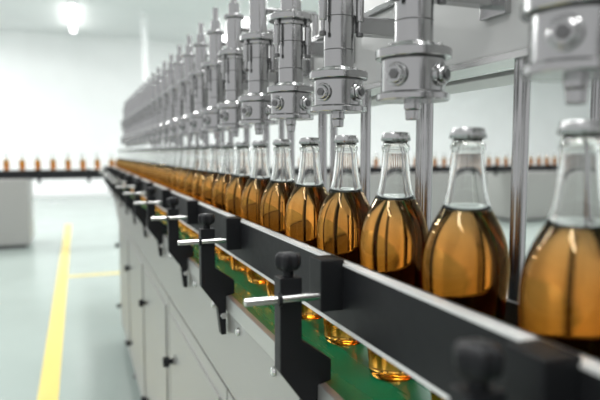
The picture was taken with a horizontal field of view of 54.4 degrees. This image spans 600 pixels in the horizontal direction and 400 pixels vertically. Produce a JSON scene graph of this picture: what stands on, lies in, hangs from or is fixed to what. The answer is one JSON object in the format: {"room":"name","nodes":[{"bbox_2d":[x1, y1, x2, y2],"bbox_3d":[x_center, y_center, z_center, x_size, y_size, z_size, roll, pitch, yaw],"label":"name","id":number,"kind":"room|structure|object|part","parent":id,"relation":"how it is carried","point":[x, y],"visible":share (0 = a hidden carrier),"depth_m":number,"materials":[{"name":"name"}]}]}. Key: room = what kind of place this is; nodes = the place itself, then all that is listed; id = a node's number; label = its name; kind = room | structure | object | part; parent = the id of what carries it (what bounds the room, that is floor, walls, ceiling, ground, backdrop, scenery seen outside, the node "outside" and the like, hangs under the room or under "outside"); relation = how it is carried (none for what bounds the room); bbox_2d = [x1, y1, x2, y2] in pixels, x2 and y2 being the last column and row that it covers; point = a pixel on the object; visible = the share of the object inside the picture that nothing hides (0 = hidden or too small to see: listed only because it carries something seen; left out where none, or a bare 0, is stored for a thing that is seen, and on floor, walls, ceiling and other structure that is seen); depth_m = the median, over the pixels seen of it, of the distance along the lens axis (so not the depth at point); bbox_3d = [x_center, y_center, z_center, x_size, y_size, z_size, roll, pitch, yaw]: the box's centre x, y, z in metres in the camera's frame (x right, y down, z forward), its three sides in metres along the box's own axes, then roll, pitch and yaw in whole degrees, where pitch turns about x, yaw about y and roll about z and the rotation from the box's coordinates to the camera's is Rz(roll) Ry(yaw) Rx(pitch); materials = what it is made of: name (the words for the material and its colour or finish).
{"room":"processing plant","nodes":[
{"label":"processing plant","id":0,"kind":"room"},
{"bbox_2d":[0,0,318,43],"bbox_3d":[3.405,-4.093,9.017,27.000,0.100,21.000,-2,5,-21],"label":"ceiling","id":1,"kind":"structure","parent":0,"point":[167,20],"depth_m":14.21,"materials":[{"name":"paint"}]},
{"bbox_2d":[68,2,76,32],"bbox_3d":[-5.481,-4.373,14.081,0.180,0.170,2.700,-2,5,-21],"label":"ceiling light","id":2,"kind":"object","parent":1,"relation":"attached to","point":[72,6],"depth_m":13.59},
{"bbox_2d":[223,17,248,40],"bbox_3d":[-1.743,-4.490,15.499,0.180,0.170,2.700,-2,5,-21],"label":"ceiling light","id":3,"kind":"object","parent":1,"relation":"attached to","point":[245,22],"depth_m":14.41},
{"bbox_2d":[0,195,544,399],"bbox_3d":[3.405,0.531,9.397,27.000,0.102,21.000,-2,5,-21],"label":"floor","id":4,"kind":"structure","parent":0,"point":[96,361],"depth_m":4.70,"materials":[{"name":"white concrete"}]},
{"bbox_2d":[139,10,149,147],"bbox_3d":[-3.667,-2.165,13.882,0.220,4.540,0.220,-2,5,-21],"label":"pipe","id":5,"kind":"object","parent":4,"relation":"on","point":[144,44],"visible":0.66,"depth_m":13.71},
{"bbox_2d":[0,164,557,249],"bbox_3d":[0.427,-0.039,9.442,16.500,1.030,0.810,-2,5,-21],"label":"conveyor","id":6,"kind":"object","parent":4,"relation":"on","point":[16,186],"visible":0.25,"depth_m":9.29,"materials":[{"name":"grey metal"}]},
{"bbox_2d":[3,154,9,169],"bbox_3d":[-3.882,-0.503,7.719,0.074,0.198,0.054,-2,5,-21],"label":"bottles","id":7,"kind":"object","parent":6,"relation":"on","point":[6,163],"depth_m":7.69,"materials":[{"name":"orange glass"}]},
{"bbox_2d":[19,154,24,169],"bbox_3d":[-3.709,-0.507,7.785,0.064,0.199,0.054,-2,5,-21],"label":"bottles","id":8,"kind":"object","parent":6,"relation":"on","point":[21,162],"depth_m":7.76,"materials":[{"name":"orange glass"}]},
{"bbox_2d":[34,154,40,169],"bbox_3d":[-3.532,-0.512,7.853,0.074,0.201,0.054,-2,5,-21],"label":"bottles","id":9,"kind":"object","parent":6,"relation":"on","point":[37,162],"depth_m":7.83,"materials":[{"name":"orange glass"}]},
{"bbox_2d":[50,154,55,169],"bbox_3d":[-3.354,-0.516,7.920,0.066,0.203,0.054,-2,5,-21],"label":"bottles","id":10,"kind":"object","parent":6,"relation":"on","point":[52,162],"depth_m":7.90,"materials":[{"name":"orange glass"}]},
{"bbox_2d":[65,154,70,168],"bbox_3d":[-3.177,-0.527,7.987,0.066,0.191,0.054,-2,5,-21],"label":"bottles","id":11,"kind":"object","parent":6,"relation":"on","point":[67,162],"depth_m":7.97,"materials":[{"name":"orange glass"}]},
{"bbox_2d":[80,153,85,168],"bbox_3d":[-2.998,-0.539,8.054,0.068,0.206,0.054,-2,5,-21],"label":"bottles","id":12,"kind":"object","parent":6,"relation":"on","point":[82,162],"depth_m":8.03,"materials":[{"name":"orange glass"}]},
{"bbox_2d":[94,153,99,169],"bbox_3d":[-2.827,-0.536,8.120,0.067,0.222,0.054,-2,5,-21],"label":"bottles","id":13,"kind":"object","parent":6,"relation":"on","point":[97,162],"depth_m":8.10,"materials":[{"name":"orange glass"}]},
{"bbox_2d":[109,153,114,166],"bbox_3d":[-2.642,-0.562,8.189,0.068,0.182,0.054,-2,5,-21],"label":"bottles","id":14,"kind":"object","parent":6,"relation":"on","point":[111,161],"depth_m":8.17,"materials":[{"name":"orange glass"}]},
{"bbox_3d":[0.447,-0.448,9.357,16.500,0.200,0.260,-2,5,-21],"label":"frame","id":15,"kind":"part","parent":6,"relation":"part of","materials":[{"name":"black plastic"}]},
{"bbox_2d":[374,153,378,165],"bbox_3d":[1.255,-0.671,9.669,0.075,0.198,0.054,-2,5,-21],"label":"bottles","id":16,"kind":"object","parent":6,"relation":"on","point":[376,160],"depth_m":9.65,"materials":[{"name":"orange glass"}]},
{"bbox_2d":[433,153,436,165],"bbox_3d":[2.316,-0.699,10.072,0.063,0.206,0.054,-2,5,-21],"label":"bottles","id":17,"kind":"object","parent":6,"relation":"on","point":[434,158],"depth_m":10.05,"materials":[{"name":"orange glass"}]},
{"bbox_2d":[442,153,445,165],"bbox_3d":[2.487,-0.704,10.137,0.064,0.208,0.054,-2,5,-21],"label":"bottles","id":18,"kind":"object","parent":6,"relation":"on","point":[443,159],"depth_m":10.12,"materials":[{"name":"orange glass"}]},
{"bbox_2d":[487,153,507,164],"bbox_3d":[3.553,-0.740,10.541,0.447,0.200,0.054,-2,5,-21],"label":"bottles","id":19,"kind":"object","parent":6,"relation":"on","point":[497,159],"depth_m":10.52,"materials":[{"name":"orange glass"}]},
{"bbox_2d":[529,153,556,164],"bbox_3d":[4.529,-0.766,10.912,0.646,0.207,0.054,-2,5,-21],"label":"bottles","id":20,"kind":"object","parent":6,"relation":"on","point":[530,158],"depth_m":10.90,"materials":[{"name":"orange glass"}]},
{"bbox_2d":[99,165,599,399],"bbox_3d":[-0.283,0.505,2.135,0.644,1.143,6.500,-2,5,-21],"label":"conveyor","id":21,"kind":"object","parent":4,"relation":"on","point":[195,327],"visible":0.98,"depth_m":0.75,"materials":[{"name":"metal"}]},
{"bbox_3d":[-1.337,0.046,4.486,0.179,0.288,1.300,-2,5,-21],"label":"outfeed frame","id":22,"kind":"part","parent":21,"relation":"part of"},
{"bbox_2d":[119,149,123,168],"bbox_3d":[-1.332,-0.247,4.436,0.079,0.280,0.079,1,5,6],"label":"glass bottle","id":23,"kind":"object","parent":21,"relation":"on","point":[122,149],"visible":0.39,"depth_m":4.41,"materials":[{"name":"clear glass"}]},
{"bbox_2d":[123,149,127,170],"bbox_3d":[-1.193,-0.217,4.071,0.079,0.280,0.079,2,5,22],"label":"glass bottle","id":24,"kind":"object","parent":21,"relation":"on","point":[126,149],"visible":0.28,"depth_m":4.05,"materials":[{"name":"clear glass"}]},
{"bbox_2d":[125,149,129,170],"bbox_3d":[-1.146,-0.207,3.950,0.079,0.280,0.079,0,5,4],"label":"glass bottle","id":25,"kind":"object","parent":21,"relation":"on","point":[128,149],"visible":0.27,"depth_m":3.93,"materials":[{"name":"clear glass"}]},
{"bbox_2d":[126,149,130,171],"bbox_3d":[-1.100,-0.197,3.828,0.079,0.280,0.079,4,6,37],"label":"glass bottle","id":26,"kind":"object","parent":21,"relation":"on","point":[129,149],"visible":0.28,"depth_m":3.80,"materials":[{"name":"clear glass"}]},
{"bbox_2d":[128,148,132,191],"bbox_3d":[-1.053,-0.187,3.707,0.079,0.280,0.079,0,5,2],"label":"glass bottle","id":27,"kind":"object","parent":21,"relation":"on","point":[132,148],"visible":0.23,"depth_m":3.68,"materials":[{"name":"clear glass"}]},
{"bbox_2d":[129,148,134,191],"bbox_3d":[-1.007,-0.177,3.585,0.079,0.280,0.079,0,5,-3],"label":"glass bottle","id":28,"kind":"object","parent":21,"relation":"on","point":[133,148],"visible":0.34,"depth_m":3.56,"materials":[{"name":"clear glass"}]},
{"bbox_2d":[131,148,136,174],"bbox_3d":[-0.960,-0.167,3.464,0.079,0.280,0.079,4,6,41],"label":"glass bottle","id":29,"kind":"object","parent":21,"relation":"on","point":[135,159],"visible":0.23,"depth_m":3.44,"materials":[{"name":"clear glass"}]},
{"bbox_2d":[133,148,139,174],"bbox_3d":[-0.914,-0.157,3.342,0.079,0.280,0.079,-3,6,-31],"label":"glass bottle","id":30,"kind":"object","parent":21,"relation":"on","point":[138,150],"visible":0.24,"depth_m":3.32,"materials":[{"name":"clear glass"}]},
{"bbox_2d":[135,148,141,175],"bbox_3d":[-0.868,-0.147,3.220,0.079,0.280,0.079,-3,6,-34],"label":"glass bottle","id":31,"kind":"object","parent":21,"relation":"on","point":[140,149],"visible":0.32,"depth_m":3.20,"materials":[{"name":"clear glass"}]},
{"bbox_2d":[138,148,144,200],"bbox_3d":[-0.821,-0.137,3.099,0.079,0.280,0.079,-5,7,-44],"label":"glass bottle","id":32,"kind":"object","parent":21,"relation":"on","point":[143,150],"visible":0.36,"depth_m":3.08,"materials":[{"name":"clear glass"}]},
{"bbox_2d":[140,148,147,201],"bbox_3d":[-0.775,-0.127,2.977,0.079,0.280,0.079,-1,5,-11],"label":"glass bottle","id":33,"kind":"object","parent":21,"relation":"on","point":[145,149],"visible":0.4,"depth_m":2.95,"materials":[{"name":"clear glass"}]},
{"bbox_2d":[143,147,150,199],"bbox_3d":[-0.728,-0.117,2.856,0.079,0.280,0.079,-4,6,-43],"label":"glass bottle","id":34,"kind":"object","parent":21,"relation":"on","point":[148,148],"visible":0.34,"depth_m":2.83,"materials":[{"name":"clear glass"}]},
{"bbox_2d":[146,147,153,180],"bbox_3d":[-0.682,-0.107,2.734,0.079,0.280,0.079,2,5,18],"label":"glass bottle","id":35,"kind":"object","parent":21,"relation":"on","point":[151,148],"visible":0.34,"depth_m":2.71,"materials":[{"name":"clear glass"}]},
{"bbox_2d":[149,147,157,181],"bbox_3d":[-0.635,-0.097,2.613,0.079,0.280,0.079,0,5,-6],"label":"glass bottle","id":36,"kind":"object","parent":21,"relation":"on","point":[155,148],"visible":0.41,"depth_m":2.59,"materials":[{"name":"clear glass"}]},
{"bbox_2d":[153,147,161,212],"bbox_3d":[-0.589,-0.087,2.491,0.079,0.280,0.079,-2,5,-21],"label":"glass bottle","id":37,"kind":"object","parent":21,"relation":"on","point":[159,159],"visible":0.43,"depth_m":2.47,"materials":[{"name":"clear glass"}]},
{"bbox_2d":[156,146,166,215],"bbox_3d":[-0.542,-0.077,2.370,0.079,0.280,0.079,4,6,41],"label":"glass bottle","id":38,"kind":"object","parent":21,"relation":"on","point":[164,150],"visible":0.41,"depth_m":2.35,"materials":[{"name":"clear glass"}]},
{"bbox_2d":[161,146,171,215],"bbox_3d":[-0.496,-0.067,2.248,0.079,0.280,0.079,3,5,31],"label":"glass bottle","id":39,"kind":"object","parent":21,"relation":"on","point":[169,150],"visible":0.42,"depth_m":2.22,"materials":[{"name":"clear glass"}]},
{"bbox_2d":[166,146,177,188],"bbox_3d":[-0.450,-0.057,2.127,0.079,0.280,0.079,1,5,17],"label":"glass bottle","id":40,"kind":"object","parent":21,"relation":"on","point":[172,167],"visible":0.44,"depth_m":2.10,"materials":[{"name":"clear glass"}]},
{"bbox_2d":[171,145,183,227],"bbox_3d":[-0.403,-0.047,2.005,0.079,0.280,0.079,3,5,29],"label":"glass bottle","id":41,"kind":"object","parent":21,"relation":"on","point":[180,159],"visible":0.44,"depth_m":1.98,"materials":[{"name":"clear glass"}]},
{"bbox_2d":[177,145,191,231],"bbox_3d":[-0.357,-0.037,1.883,0.079,0.280,0.079,0,5,-5],"label":"glass bottle","id":42,"kind":"object","parent":21,"relation":"on","point":[187,148],"visible":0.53,"depth_m":1.86,"materials":[{"name":"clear glass"}]},
{"bbox_2d":[184,145,200,237],"bbox_3d":[-0.310,-0.027,1.762,0.079,0.280,0.079,-4,6,-38],"label":"glass bottle","id":43,"kind":"object","parent":21,"relation":"on","point":[195,159],"visible":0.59,"depth_m":1.74,"materials":[{"name":"clear glass"}]},
{"bbox_2d":[192,144,210,238],"bbox_3d":[-0.264,-0.017,1.640,0.079,0.280,0.079,0,5,-2],"label":"glass bottle","id":44,"kind":"object","parent":21,"relation":"on","point":[203,168],"visible":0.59,"depth_m":1.62,"materials":[{"name":"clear glass"}]},
{"bbox_2d":[201,143,221,251],"bbox_3d":[-0.217,-0.007,1.519,0.079,0.280,0.079,0,5,-3],"label":"glass bottle","id":45,"kind":"object","parent":21,"relation":"on","point":[212,174],"visible":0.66,"depth_m":1.49,"materials":[{"name":"clear glass"}]},
{"bbox_2d":[212,143,234,260],"bbox_3d":[-0.171,0.003,1.397,0.079,0.280,0.079,-1,5,-11],"label":"glass bottle","id":46,"kind":"object","parent":21,"relation":"on","point":[226,172],"visible":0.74,"depth_m":1.37,"materials":[{"name":"clear glass"}]},
{"bbox_2d":[225,142,250,270],"bbox_3d":[-0.124,0.013,1.276,0.079,0.280,0.079,-2,5,-20],"label":"glass bottle","id":47,"kind":"object","parent":21,"relation":"on","point":[242,170],"visible":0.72,"depth_m":1.25,"materials":[{"name":"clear glass"}]},
{"bbox_2d":[241,140,270,283],"bbox_3d":[-0.078,0.023,1.154,0.079,0.280,0.079,-4,6,-39],"label":"glass bottle","id":48,"kind":"object","parent":21,"relation":"on","point":[260,175],"visible":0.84,"depth_m":1.13,"materials":[{"name":"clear glass"}]},
{"bbox_2d":[260,139,295,295],"bbox_3d":[-0.031,0.033,1.033,0.079,0.280,0.079,-2,5,-25],"label":"glass bottle","id":49,"kind":"object","parent":21,"relation":"on","point":[275,197],"visible":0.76,"depth_m":1.01,"materials":[{"name":"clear glass"}]},
{"bbox_2d":[284,137,327,318],"bbox_3d":[0.015,0.043,0.911,0.079,0.280,0.079,-4,6,-43],"label":"glass bottle","id":50,"kind":"object","parent":21,"relation":"on","point":[303,205],"visible":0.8,"depth_m":0.89,"materials":[{"name":"clear glass"}]},
{"bbox_3d":[-0.243,0.104,2.117,0.559,0.060,6.500,-2,5,-21],"label":"belt frame","id":51,"kind":"part","parent":21,"relation":"part of","materials":[{"name":"metal"}]},
{"bbox_2d":[316,135,369,345],"bbox_3d":[0.061,0.053,0.790,0.079,0.280,0.079,3,6,34],"label":"glass bottle","id":52,"kind":"object","parent":21,"relation":"on","point":[342,213],"visible":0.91,"depth_m":0.76,"materials":[{"name":"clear glass"}]},
{"bbox_2d":[120,0,599,301],"bbox_3d":[-0.222,-0.202,1.831,0.304,0.622,5.600,-2,5,-21],"label":"machine","id":53,"kind":"object","parent":21,"relation":"on","point":[351,56],"visible":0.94,"depth_m":0.79,"materials":[{"name":"metal"}]},
{"bbox_2d":[360,132,428,381],"bbox_3d":[0.108,0.063,0.668,0.079,0.280,0.079,4,6,41],"label":"glass bottle","id":54,"kind":"object","parent":21,"relation":"on","point":[394,231],"visible":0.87,"depth_m":0.64,"materials":[{"name":"clear glass"}]},
{"bbox_2d":[422,127,509,399],"bbox_3d":[0.154,0.073,0.546,0.079,0.280,0.079,3,6,32],"label":"glass bottle","id":55,"kind":"object","parent":21,"relation":"on","point":[466,261],"visible":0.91,"depth_m":0.52,"materials":[{"name":"clear glass"}]},
{"bbox_3d":[-0.341,0.032,2.073,0.040,0.108,6.500,-2,5,-21],"label":"guide rail","id":56,"kind":"part","parent":21,"relation":"part of","materials":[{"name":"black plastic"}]},
{"bbox_2d":[518,120,599,359],"bbox_3d":[0.201,0.083,0.425,0.079,0.280,0.079,-2,5,-28],"label":"glass bottle","id":57,"kind":"object","parent":21,"relation":"on","point":[559,299],"visible":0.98,"depth_m":0.40,"materials":[{"name":"orange glass"}]},
{"bbox_2d":[0,34,590,191],"bbox_3d":[-0.359,-2.590,19.057,27.000,4.740,0.150,-2,5,-21],"label":"wall","id":58,"kind":"structure","parent":0,"point":[60,97],"depth_m":16.94,"materials":[{"name":"paint"}]},
{"bbox_2d":[33,190,111,196],"bbox_3d":[-0.270,-0.378,19.004,27.000,0.140,0.350,-2,5,-21],"label":"baseboard","id":59,"kind":"structure","parent":58,"relation":"attached to","point":[84,192],"depth_m":16.47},
{"bbox_2d":[0,30,242,47],"bbox_3d":[-0.322,-4.800,18.777,27.000,0.090,0.060,-2,5,-21],"label":"trim","id":60,"kind":"structure","parent":58,"relation":"attached to","point":[1,31],"depth_m":16.60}
]}

